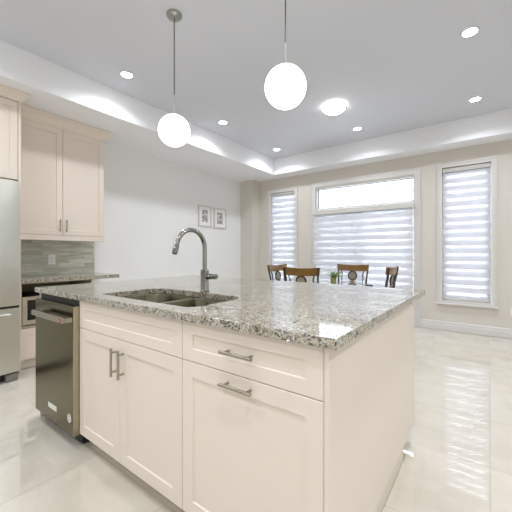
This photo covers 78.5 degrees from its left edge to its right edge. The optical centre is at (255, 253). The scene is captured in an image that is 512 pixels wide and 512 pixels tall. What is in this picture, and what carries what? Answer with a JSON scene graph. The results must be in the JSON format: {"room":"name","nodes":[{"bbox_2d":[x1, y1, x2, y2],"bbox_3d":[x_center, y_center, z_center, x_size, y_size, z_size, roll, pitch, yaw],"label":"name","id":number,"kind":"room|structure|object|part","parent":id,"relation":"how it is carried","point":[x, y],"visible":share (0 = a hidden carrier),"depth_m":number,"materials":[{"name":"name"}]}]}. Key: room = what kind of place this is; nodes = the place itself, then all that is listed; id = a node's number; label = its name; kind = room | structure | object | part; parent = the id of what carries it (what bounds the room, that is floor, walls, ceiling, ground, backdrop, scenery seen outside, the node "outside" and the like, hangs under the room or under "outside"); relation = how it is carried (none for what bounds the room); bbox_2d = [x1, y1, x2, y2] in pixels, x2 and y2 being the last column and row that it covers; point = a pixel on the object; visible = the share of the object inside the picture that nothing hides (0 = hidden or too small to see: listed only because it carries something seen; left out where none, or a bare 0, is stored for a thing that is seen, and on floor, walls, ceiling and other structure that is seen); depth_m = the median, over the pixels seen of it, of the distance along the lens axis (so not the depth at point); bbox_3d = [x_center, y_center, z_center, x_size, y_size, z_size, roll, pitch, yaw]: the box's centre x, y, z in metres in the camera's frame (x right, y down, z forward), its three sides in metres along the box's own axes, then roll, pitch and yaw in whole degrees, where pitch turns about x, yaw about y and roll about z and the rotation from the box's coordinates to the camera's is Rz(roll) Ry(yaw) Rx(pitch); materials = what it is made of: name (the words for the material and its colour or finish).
{"room":"kitchen","nodes":[
{"label":"kitchen","id":0,"kind":"room"},
{"bbox_2d":[26,143,240,282],"bbox_3d":[-2.946,-0.398,3.542,0.200,3.150,9.345,0,0,37],"label":"wall","id":1,"kind":"structure","parent":0,"point":[149,201],"depth_m":5.20,"materials":[{"name":"paint"}]},
{"bbox_2d":[21,240,93,275],"bbox_3d":[-2.545,0.020,3.903,0.008,0.484,1.043,0,0,37],"label":"backsplash","id":2,"kind":"structure","parent":1,"relation":"attached to","point":[70,256],"depth_m":3.94,"materials":[{"name":"grey tile"}]},
{"bbox_2d":[48,255,54,263],"bbox_3d":[-2.539,0.079,3.896,0.009,0.120,0.076,0,0,37],"label":"wall outlet","id":3,"kind":"object","parent":2,"relation":"attached to","point":[51,258],"visible":1,"depth_m":3.89,"materials":[{"name":"white plastic"}]},
{"bbox_2d":[21,104,114,241],"bbox_3d":[-2.345,-0.855,3.797,0.452,1.413,1.069,0,0,37],"label":"upper cabinet","id":4,"kind":"object","parent":1,"relation":"attached to","point":[62,159],"visible":0.9,"depth_m":3.65,"materials":[{"name":"beige paint"}]},
{"bbox_3d":[-2.422,-0.830,3.491,0.020,1.237,0.479,0,0,37],"label":"door","id":5,"kind":"part","parent":4,"relation":"part of","materials":[{"name":"beige paint"}]},
{"bbox_3d":[-2.293,-0.179,3.700,0.056,0.062,0.977,0,0,37],"label":"light rail","id":6,"kind":"part","parent":4,"relation":"part of","materials":[{"name":"beige paint"}]},
{"bbox_3d":[-2.345,-1.505,3.797,0.452,0.113,1.069,0,0,37],"label":"crown moulding","id":7,"kind":"part","parent":4,"relation":"part of","materials":[{"name":"beige paint"}]},
{"bbox_3d":[-2.130,-0.830,3.881,0.020,1.237,0.488,0,0,37],"label":"door","id":8,"kind":"part","parent":4,"relation":"part of","materials":[{"name":"beige paint"}]},
{"bbox_2d":[198,204,211,226],"bbox_3d":[-0.976,-0.710,5.986,0.026,0.403,0.330,0,0,37],"label":"framed picture","id":9,"kind":"object","parent":1,"relation":"attached to","point":[204,212],"visible":1,"depth_m":5.99,"materials":[{"name":"grey"}]},
{"bbox_2d":[202,210,207,221],"bbox_3d":[-0.983,-0.710,5.992,0.006,0.232,0.149,0,0,37],"label":"print","id":10,"kind":"object","parent":9,"relation":"attached to","point":[204,212],"depth_m":6.00},
{"bbox_2d":[214,208,225,228],"bbox_3d":[-0.726,-0.702,6.321,0.026,0.398,0.345,0,0,37],"label":"framed picture","id":11,"kind":"object","parent":1,"relation":"attached to","point":[219,214],"visible":1,"depth_m":6.32,"materials":[{"name":"grey"}]},
{"bbox_2d":[217,212,222,223],"bbox_3d":[-0.733,-0.702,6.326,0.006,0.227,0.164,0,0,37],"label":"print","id":12,"kind":"object","parent":11,"relation":"attached to","point":[219,214],"depth_m":6.33},
{"bbox_2d":[241,180,258,278],"bbox_3d":[-0.129,-0.193,6.867,0.330,2.740,0.245,0,0,37],"label":"wall","id":13,"kind":"structure","parent":0,"point":[249,189],"depth_m":6.75,"materials":[{"name":"beige paint"}]},
{"bbox_2d":[0,0,511,181],"bbox_3d":[-0.071,-1.768,1.392,7.380,0.410,9.345,0,0,37],"label":"ceiling","id":14,"kind":"structure","parent":0,"point":[403,72],"depth_m":3.21,"materials":[{"name":"paint"}]},
{"bbox_2d":[119,71,133,78],"bbox_3d":[-1.357,-1.870,3.287,0.148,0.006,0.148,0,0,37],"label":"recessed light","id":15,"kind":"object","parent":14,"relation":"in","point":[125,74],"visible":1,"depth_m":3.28,"materials":[{"name":"paint"}]},
{"bbox_2d":[158,9,189,146],"bbox_3d":[-0.641,-1.356,2.457,0.244,1.034,0.244,0,0,37],"label":"pendant lamp","id":16,"kind":"object","parent":14,"relation":"hanging from","point":[173,129],"visible":1,"depth_m":2.39,"materials":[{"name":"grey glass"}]},
{"bbox_3d":[-0.641,-0.961,2.457,0.244,0.244,0.244,0,0,37],"label":"globe","id":17,"kind":"part","parent":16,"relation":"part of"},
{"bbox_3d":[-0.641,-1.545,2.457,0.010,0.604,0.009,0,0,37],"label":"rod","id":18,"kind":"part","parent":16,"relation":"part of","materials":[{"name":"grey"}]},
{"bbox_2d":[218,120,227,124],"bbox_3d":[-0.473,-1.870,4.486,0.148,0.006,0.148,0,0,37],"label":"recessed light","id":19,"kind":"object","parent":14,"relation":"in","point":[222,122],"visible":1,"depth_m":4.48,"materials":[{"name":"paint"}]},
{"bbox_2d":[265,0,305,109],"bbox_3d":[0.174,-1.365,1.848,0.244,1.016,0.244,0,0,37],"label":"pendant lamp","id":20,"kind":"object","parent":14,"relation":"hanging from","point":[285,84],"visible":1,"depth_m":1.77,"materials":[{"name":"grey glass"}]},
{"bbox_3d":[0.174,-1.545,1.848,0.010,0.604,0.009,0,0,37],"label":"rod","id":21,"kind":"part","parent":20,"relation":"part of","materials":[{"name":"grey metal"}]},
{"bbox_3d":[0.174,-0.979,1.848,0.244,0.244,0.244,0,0,37],"label":"globe","id":22,"kind":"part","parent":20,"relation":"part of"},
{"bbox_2d":[322,102,346,115],"bbox_3d":[0.992,-1.824,3.973,0.301,0.098,0.299,0,0,37],"label":"ceiling lamp","id":23,"kind":"object","parent":14,"relation":"attached to","point":[332,108],"visible":1,"depth_m":3.91,"materials":[{"name":"white plastic"}]},
{"bbox_2d":[352,127,362,130],"bbox_3d":[1.527,-1.870,4.714,0.148,0.006,0.148,0,0,37],"label":"recessed light","id":24,"kind":"object","parent":14,"relation":"in","point":[355,128],"visible":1,"depth_m":4.70,"materials":[{"name":"paint"}]},
{"bbox_2d":[459,26,480,37],"bbox_3d":[1.812,-1.870,2.654,0.148,0.006,0.148,0,0,37],"label":"recessed light","id":25,"kind":"object","parent":14,"relation":"in","point":[471,31],"visible":1,"depth_m":2.65,"materials":[{"name":"paint"}]},
{"bbox_2d":[468,96,482,101],"bbox_3d":[2.668,-1.870,3.811,0.148,0.006,0.148,0,0,37],"label":"recessed light","id":26,"kind":"object","parent":14,"relation":"in","point":[478,98],"visible":1,"depth_m":3.81,"materials":[{"name":"paint"}]},
{"bbox_2d":[0,327,511,511],"bbox_3d":[-0.071,1.227,1.392,7.380,0.100,9.345,0,0,37],"label":"floor","id":27,"kind":"structure","parent":0,"point":[457,450],"depth_m":1.87,"materials":[{"name":"tile"}]},
{"bbox_2d":[0,178,19,381],"bbox_3d":[-2.778,0.253,2.767,0.896,1.842,0.935,0,0,37],"label":"refrigerator","id":28,"kind":"object","parent":27,"relation":"on","point":[9,189],"visible":1,"depth_m":2.85,"materials":[{"name":"grey metal"}]},
{"bbox_3d":[-2.498,0.798,2.557,0.076,0.587,0.935,0,0,37],"label":"freezer drawer","id":29,"kind":"part","parent":28,"relation":"part of","materials":[{"name":"silver metal"}]},
{"bbox_3d":[-2.498,-0.093,2.557,0.076,1.150,0.935,0,0,37],"label":"door","id":30,"kind":"part","parent":28,"relation":"part of","materials":[{"name":"silver metal"}]},
{"bbox_2d":[0,84,31,372],"bbox_3d":[-2.845,-0.194,2.871,0.761,2.734,1.103,0,0,37],"label":"housing","id":31,"kind":"object","parent":27,"relation":"on","point":[11,99],"visible":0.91,"depth_m":3.01,"materials":[{"name":"beige paint"}]},
{"bbox_3d":[-2.474,-1.095,2.866,0.021,0.757,0.480,0,0,37],"label":"door","id":32,"kind":"part","parent":31,"relation":"part of","materials":[{"name":"beige paint"}]},
{"bbox_3d":[-2.661,-1.519,2.734,0.303,0.084,1.103,0,0,37],"label":"crown moulding","id":33,"kind":"part","parent":31,"relation":"part of","materials":[{"name":"beige paint"}]},
{"bbox_3d":[-2.589,-0.193,3.270,0.693,2.731,0.022,0,0,37],"label":"panel","id":34,"kind":"part","parent":31,"relation":"part of","materials":[{"name":"beige paint"}]},
{"bbox_2d":[21,279,93,368],"bbox_3d":[-2.381,0.740,3.589,0.642,0.866,0.733,0,0,37],"label":"base cabinet","id":35,"kind":"object","parent":27,"relation":"on","point":[28,333],"visible":0.16,"depth_m":3.21,"materials":[{"name":"beige paint"}]},
{"bbox_2d":[21,324,35,328],"bbox_3d":[-2.384,0.748,3.591,0.600,0.018,0.691,0,0,37],"label":"shelf","id":36,"kind":"object","parent":35,"relation":"attached to","point":[34,326],"depth_m":3.18,"materials":[{"name":"beige wood"}]},
{"bbox_3d":[-2.132,0.915,3.402,0.020,0.307,0.729,0,0,37],"label":"drawer","id":37,"kind":"part","parent":35,"relation":"part of","materials":[{"name":"beige paint"}]},
{"bbox_2d":[22,291,39,325],"bbox_3d":[-2.348,0.590,3.562,0.533,0.296,0.675,0,0,37],"label":"microwave","id":38,"kind":"object","parent":35,"relation":"on","point":[28,298],"visible":0.27,"depth_m":3.19,"materials":[{"name":"silver metal"}]},
{"bbox_2d":[21,272,118,283],"bbox_3d":[-2.287,0.284,3.711,0.652,0.042,1.043,0,0,37],"label":"countertop","id":39,"kind":"structure","parent":35,"relation":"on","point":[27,279],"depth_m":3.54,"materials":[{"name":"stone"}]},
{"bbox_2d":[31,293,88,443],"bbox_3d":[-1.164,0.730,2.259,0.596,0.885,0.676,0,0,37],"label":"dishwasher","id":40,"kind":"object","parent":27,"relation":"on","point":[58,327],"visible":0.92,"depth_m":1.98,"materials":[{"name":"grey metal"}]},
{"bbox_3d":[-1.312,0.395,1.962,0.468,0.034,0.018,0,0,37],"label":"handle","id":41,"kind":"part","parent":40,"relation":"part of","materials":[{"name":"silver metal"}]},
{"bbox_3d":[-1.328,1.001,2.043,0.130,0.032,0.002,0,0,37],"label":"badge plate","id":42,"kind":"part","parent":40,"relation":"part of","materials":[{"name":"white"}]},
{"bbox_3d":[-1.315,0.709,2.058,0.596,0.780,0.038,0,0,37],"label":"door","id":43,"kind":"part","parent":40,"relation":"part of","materials":[{"name":"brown metal"}]},
{"bbox_3d":[-1.120,0.398,1.859,0.032,0.026,0.046,0,0,37],"label":"handle","id":44,"kind":"part","parent":40,"relation":"part of","materials":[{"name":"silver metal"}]},
{"bbox_3d":[-1.282,1.136,2.101,0.556,0.073,0.020,0,0,37],"label":"toe plate","id":45,"kind":"part","parent":40,"relation":"part of","materials":[{"name":"black plastic"}]},
{"bbox_2d":[40,293,413,511],"bbox_3d":[-0.282,0.727,2.116,2.220,0.896,1.305,0,0,37],"label":"kitchen island","id":46,"kind":"object","parent":27,"relation":"on","point":[369,380],"visible":0.4,"depth_m":1.23,"materials":[{"name":"beige paint"}]},
{"bbox_2d":[80,297,199,508],"bbox_3d":[-0.316,0.684,2.107,0.938,0.806,1.320,0,0,37],"label":"base cabinet","id":47,"kind":"object","parent":46,"relation":"in","point":[131,362],"visible":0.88,"depth_m":1.53,"materials":[{"name":"beige paint"}]},
{"bbox_3d":[-0.878,0.768,1.762,0.449,0.638,0.020,0,0,37],"label":"door","id":48,"kind":"part","parent":47,"relation":"part of","materials":[{"name":"beige paint"}]},
{"bbox_3d":[-0.741,0.564,1.624,0.013,0.145,0.037,0,0,37],"label":"handle","id":49,"kind":"part","parent":47,"relation":"part of","materials":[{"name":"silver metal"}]},
{"bbox_3d":[-0.687,0.564,1.583,0.013,0.145,0.037,0,0,37],"label":"handle","id":50,"kind":"part","parent":47,"relation":"part of","materials":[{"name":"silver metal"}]},
{"bbox_3d":[-0.502,0.768,1.480,0.484,0.638,0.020,0,0,37],"label":"door","id":51,"kind":"part","parent":47,"relation":"part of","materials":[{"name":"beige paint"}]},
{"bbox_2d":[35,275,424,350],"bbox_3d":[-0.231,0.262,2.179,2.281,0.034,1.510,0,0,37],"label":"island countertop","id":52,"kind":"structure","parent":46,"relation":"on","point":[327,316],"depth_m":1.53,"materials":[{"name":"stone"}]},
{"bbox_2d":[124,293,225,306],"bbox_3d":[-0.493,0.382,1.815,0.843,0.204,0.454,0,0,37],"label":"sink","id":53,"kind":"object","parent":52,"relation":"in","point":[171,299],"visible":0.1,"depth_m":2.04,"materials":[{"name":"silver metal"}]},
{"bbox_3d":[-0.660,0.382,1.941,0.424,0.204,0.454,0,0,37],"label":"bowl","id":54,"kind":"part","parent":53,"relation":"part of","materials":[{"name":"silver metal"}]},
{"bbox_3d":[-0.322,0.382,1.688,0.418,0.204,0.454,0,0,37],"label":"bowl","id":55,"kind":"part","parent":53,"relation":"part of","materials":[{"name":"silver metal"}]},
{"bbox_2d":[172,228,217,291],"bbox_3d":[-0.365,0.044,1.892,0.136,0.400,0.284,0,0,37],"label":"kitchen faucet","id":56,"kind":"object","parent":52,"relation":"on","point":[206,276],"visible":1,"depth_m":1.98,"materials":[{"name":"silver metal"}]},
{"bbox_3d":[-0.395,-0.024,1.914,0.028,0.262,0.251,0,0,37],"label":"spout","id":57,"kind":"part","parent":56,"relation":"part of","materials":[{"name":"silver metal"}]},
{"bbox_3d":[-0.275,0.147,1.964,0.078,0.038,0.038,0,0,37],"label":"lever handle","id":58,"kind":"part","parent":56,"relation":"part of","materials":[{"name":"silver metal"}]},
{"bbox_2d":[183,321,323,511],"bbox_3d":[0.319,0.684,1.632,0.645,0.806,1.320,0,0,37],"label":"base cabinet","id":59,"kind":"object","parent":46,"relation":"in","point":[253,405],"visible":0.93,"depth_m":1.11,"materials":[{"name":"beige paint"}]},
{"bbox_3d":[-0.072,0.485,1.124,0.150,0.013,0.037,0,0,37],"label":"handle","id":60,"kind":"part","parent":59,"relation":"part of","materials":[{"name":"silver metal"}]},
{"bbox_3d":[-0.069,0.364,1.122,0.150,0.013,0.037,0,0,37],"label":"handle","id":61,"kind":"part","parent":59,"relation":"part of","materials":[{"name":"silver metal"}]},
{"bbox_3d":[-0.048,0.364,1.141,0.643,0.164,0.020,0,0,37],"label":"drawer","id":62,"kind":"part","parent":59,"relation":"part of","materials":[{"name":"beige paint"}]},
{"bbox_2d":[267,264,286,280],"bbox_3d":[0.473,0.669,4.447,0.470,1.017,0.480,0,0,37],"label":"dining chair","id":63,"kind":"object","parent":27,"relation":"on","point":[277,268],"visible":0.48,"depth_m":4.54,"materials":[{"name":"brown wood"}]},
{"bbox_3d":[0.310,0.212,4.569,0.062,0.102,0.480,0,0,37],"label":"rail","id":64,"kind":"part","parent":63,"relation":"part of","materials":[{"name":"brown wood"}]},
{"bbox_2d":[283,267,319,282],"bbox_3d":[0.639,0.669,3.794,0.480,1.017,0.470,0,0,37],"label":"dining chair","id":65,"kind":"object","parent":27,"relation":"on","point":[300,273],"visible":0.24,"depth_m":3.61,"materials":[{"name":"brown wood"}]},
{"bbox_3d":[0.524,0.327,3.641,0.106,0.106,0.022,0,0,37],"label":"cane panel","id":66,"kind":"part","parent":65,"relation":"part of","materials":[{"name":"beige wicker"}]},
{"bbox_3d":[0.517,0.212,3.630,0.480,0.102,0.062,0,0,37],"label":"rail","id":67,"kind":"part","parent":65,"relation":"part of","materials":[{"name":"brown wood"}]},
{"bbox_2d":[293,280,373,286],"bbox_3d":[0.950,0.794,4.159,1.160,0.764,1.160,0,0,37],"label":"dining table","id":68,"kind":"object","parent":27,"relation":"on","point":[315,281],"visible":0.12,"depth_m":4.41,"materials":[{"name":"clear glass"}]},
{"bbox_2d":[326,271,342,283],"bbox_3d":[1.036,0.320,4.144,0.262,0.182,0.388,0,0,-9],"label":"potted plant","id":69,"kind":"object","parent":68,"relation":"on","point":[333,275],"visible":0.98,"depth_m":4.11,"materials":[{"name":"green plant"}]},
{"bbox_3d":[1.024,0.368,4.142,0.082,0.086,0.082,0,0,37],"label":"pot","id":70,"kind":"part","parent":69,"relation":"part of","materials":[{"name":"yellow"}]},
{"bbox_2d":[337,264,368,282],"bbox_3d":[1.302,0.669,4.450,0.480,1.017,0.470,0,0,37],"label":"dining chair","id":71,"kind":"object","parent":27,"relation":"on","point":[352,275],"visible":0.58,"depth_m":4.60,"materials":[{"name":"brown wood"}]},
{"bbox_3d":[1.417,0.327,4.604,0.106,0.106,0.022,0,0,37],"label":"cane panel","id":72,"kind":"part","parent":71,"relation":"part of","materials":[{"name":"beige wicker"}]},
{"bbox_3d":[1.424,0.212,4.614,0.480,0.102,0.062,0,0,37],"label":"rail","id":73,"kind":"part","parent":71,"relation":"part of","materials":[{"name":"brown wood"}]},
{"bbox_2d":[385,266,398,287],"bbox_3d":[1.516,0.669,3.967,0.470,1.017,0.480,0,0,37],"label":"dining chair","id":74,"kind":"object","parent":27,"relation":"on","point":[393,272],"visible":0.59,"depth_m":3.80,"materials":[{"name":"brown wood"}]},
{"bbox_3d":[1.531,0.457,3.695,0.029,0.571,0.109,0,0,-35],"label":"post","id":75,"kind":"part","parent":74,"relation":"part of","materials":[{"name":"grey metal"}]},
{"bbox_3d":[1.680,0.212,3.845,0.062,0.102,0.480,0,0,37],"label":"rail","id":76,"kind":"part","parent":74,"relation":"part of","materials":[{"name":"brown wood"}]},
{"bbox_3d":[1.781,0.457,4.029,0.109,0.571,0.029,0,0,19],"label":"post","id":77,"kind":"part","parent":74,"relation":"part of","materials":[{"name":"grey metal"}]},
{"bbox_2d":[320,179,412,208],"bbox_3d":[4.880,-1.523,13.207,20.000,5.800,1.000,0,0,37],"label":"window pane","id":78,"kind":"structure","parent":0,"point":[402,190],"depth_m":12.79,"materials":[{"name":"glass"}]},
{"bbox_2d":[259,139,511,336],"bbox_3d":[2.667,-0.398,5.054,7.380,3.150,0.200,0,0,37],"label":"wall","id":79,"kind":"structure","parent":0,"point":[500,317],"depth_m":4.88,"materials":[{"name":"beige paint"}]},
{"bbox_2d":[268,187,297,280],"bbox_3d":[0.581,-0.277,6.555,0.760,2.112,0.195,0,0,37],"label":"window","id":80,"kind":"structure","parent":79,"relation":"in","point":[295,189],"depth_m":6.33,"materials":[{"name":"white paint"}]},
{"bbox_2d":[271,191,293,281],"bbox_3d":[0.571,-0.279,6.542,0.582,1.968,0.055,0,0,37],"label":"zebra blind","id":81,"kind":"object","parent":80,"relation":"attached to","point":[282,203],"visible":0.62,"depth_m":6.53,"materials":[{"name":"grey fabric"}]},
{"bbox_2d":[311,168,420,326],"bbox_3d":[1.890,-0.090,5.601,1.910,2.527,0.194,0,0,37],"label":"door","id":82,"kind":"structure","parent":79,"relation":"in","point":[315,193],"depth_m":5.13,"materials":[{"name":"white paint"}]},
{"bbox_2d":[313,202,413,288],"bbox_3d":[1.805,0.148,5.487,1.740,1.913,0.085,0,0,37],"label":"zebra blind","id":83,"kind":"object","parent":82,"relation":"attached to","point":[379,237],"visible":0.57,"depth_m":5.39,"materials":[{"name":"grey fabric"}]},
{"bbox_3d":[1.903,-0.037,5.619,1.728,2.421,0.150,0,0,37],"label":"frame","id":84,"kind":"part","parent":82,"relation":"part of","materials":[{"name":"white plastic"}]},
{"bbox_2d":[420,319,511,338],"bbox_3d":[2.742,1.105,4.864,6.633,0.136,0.016,0,0,37],"label":"baseboard","id":85,"kind":"structure","parent":79,"relation":"attached to","point":[424,323],"depth_m":4.59,"materials":[{"name":"white paint"}]},
{"bbox_2d":[435,156,498,308],"bbox_3d":[3.120,-0.295,4.656,0.772,2.137,0.195,0,0,37],"label":"window","id":86,"kind":"structure","parent":79,"relation":"in","point":[493,159],"depth_m":4.50,"materials":[{"name":"white paint"}]},
{"bbox_2d":[442,162,490,302],"bbox_3d":[3.107,-0.293,4.638,0.594,1.996,0.068,0,0,37],"label":"zebra blind","id":87,"kind":"object","parent":86,"relation":"attached to","point":[466,189],"visible":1,"depth_m":4.63,"materials":[{"name":"grey fabric"}]},
{"bbox_3d":[3.111,0.691,4.644,0.570,0.028,0.034,0,0,37],"label":"rail","id":88,"kind":"part","parent":87,"relation":"part of","materials":[{"name":"white paint"}]},
{"bbox_3d":[3.068,0.762,4.586,0.772,0.024,0.020,0,0,37],"label":"sill","id":89,"kind":"part","parent":86,"relation":"part of","materials":[{"name":"white paint"}]},
{"bbox_3d":[3.158,-0.288,4.706,0.600,2.018,0.070,0,0,37],"label":"sash","id":90,"kind":"part","parent":86,"relation":"part of","materials":[{"name":"white fabric"}]}
]}

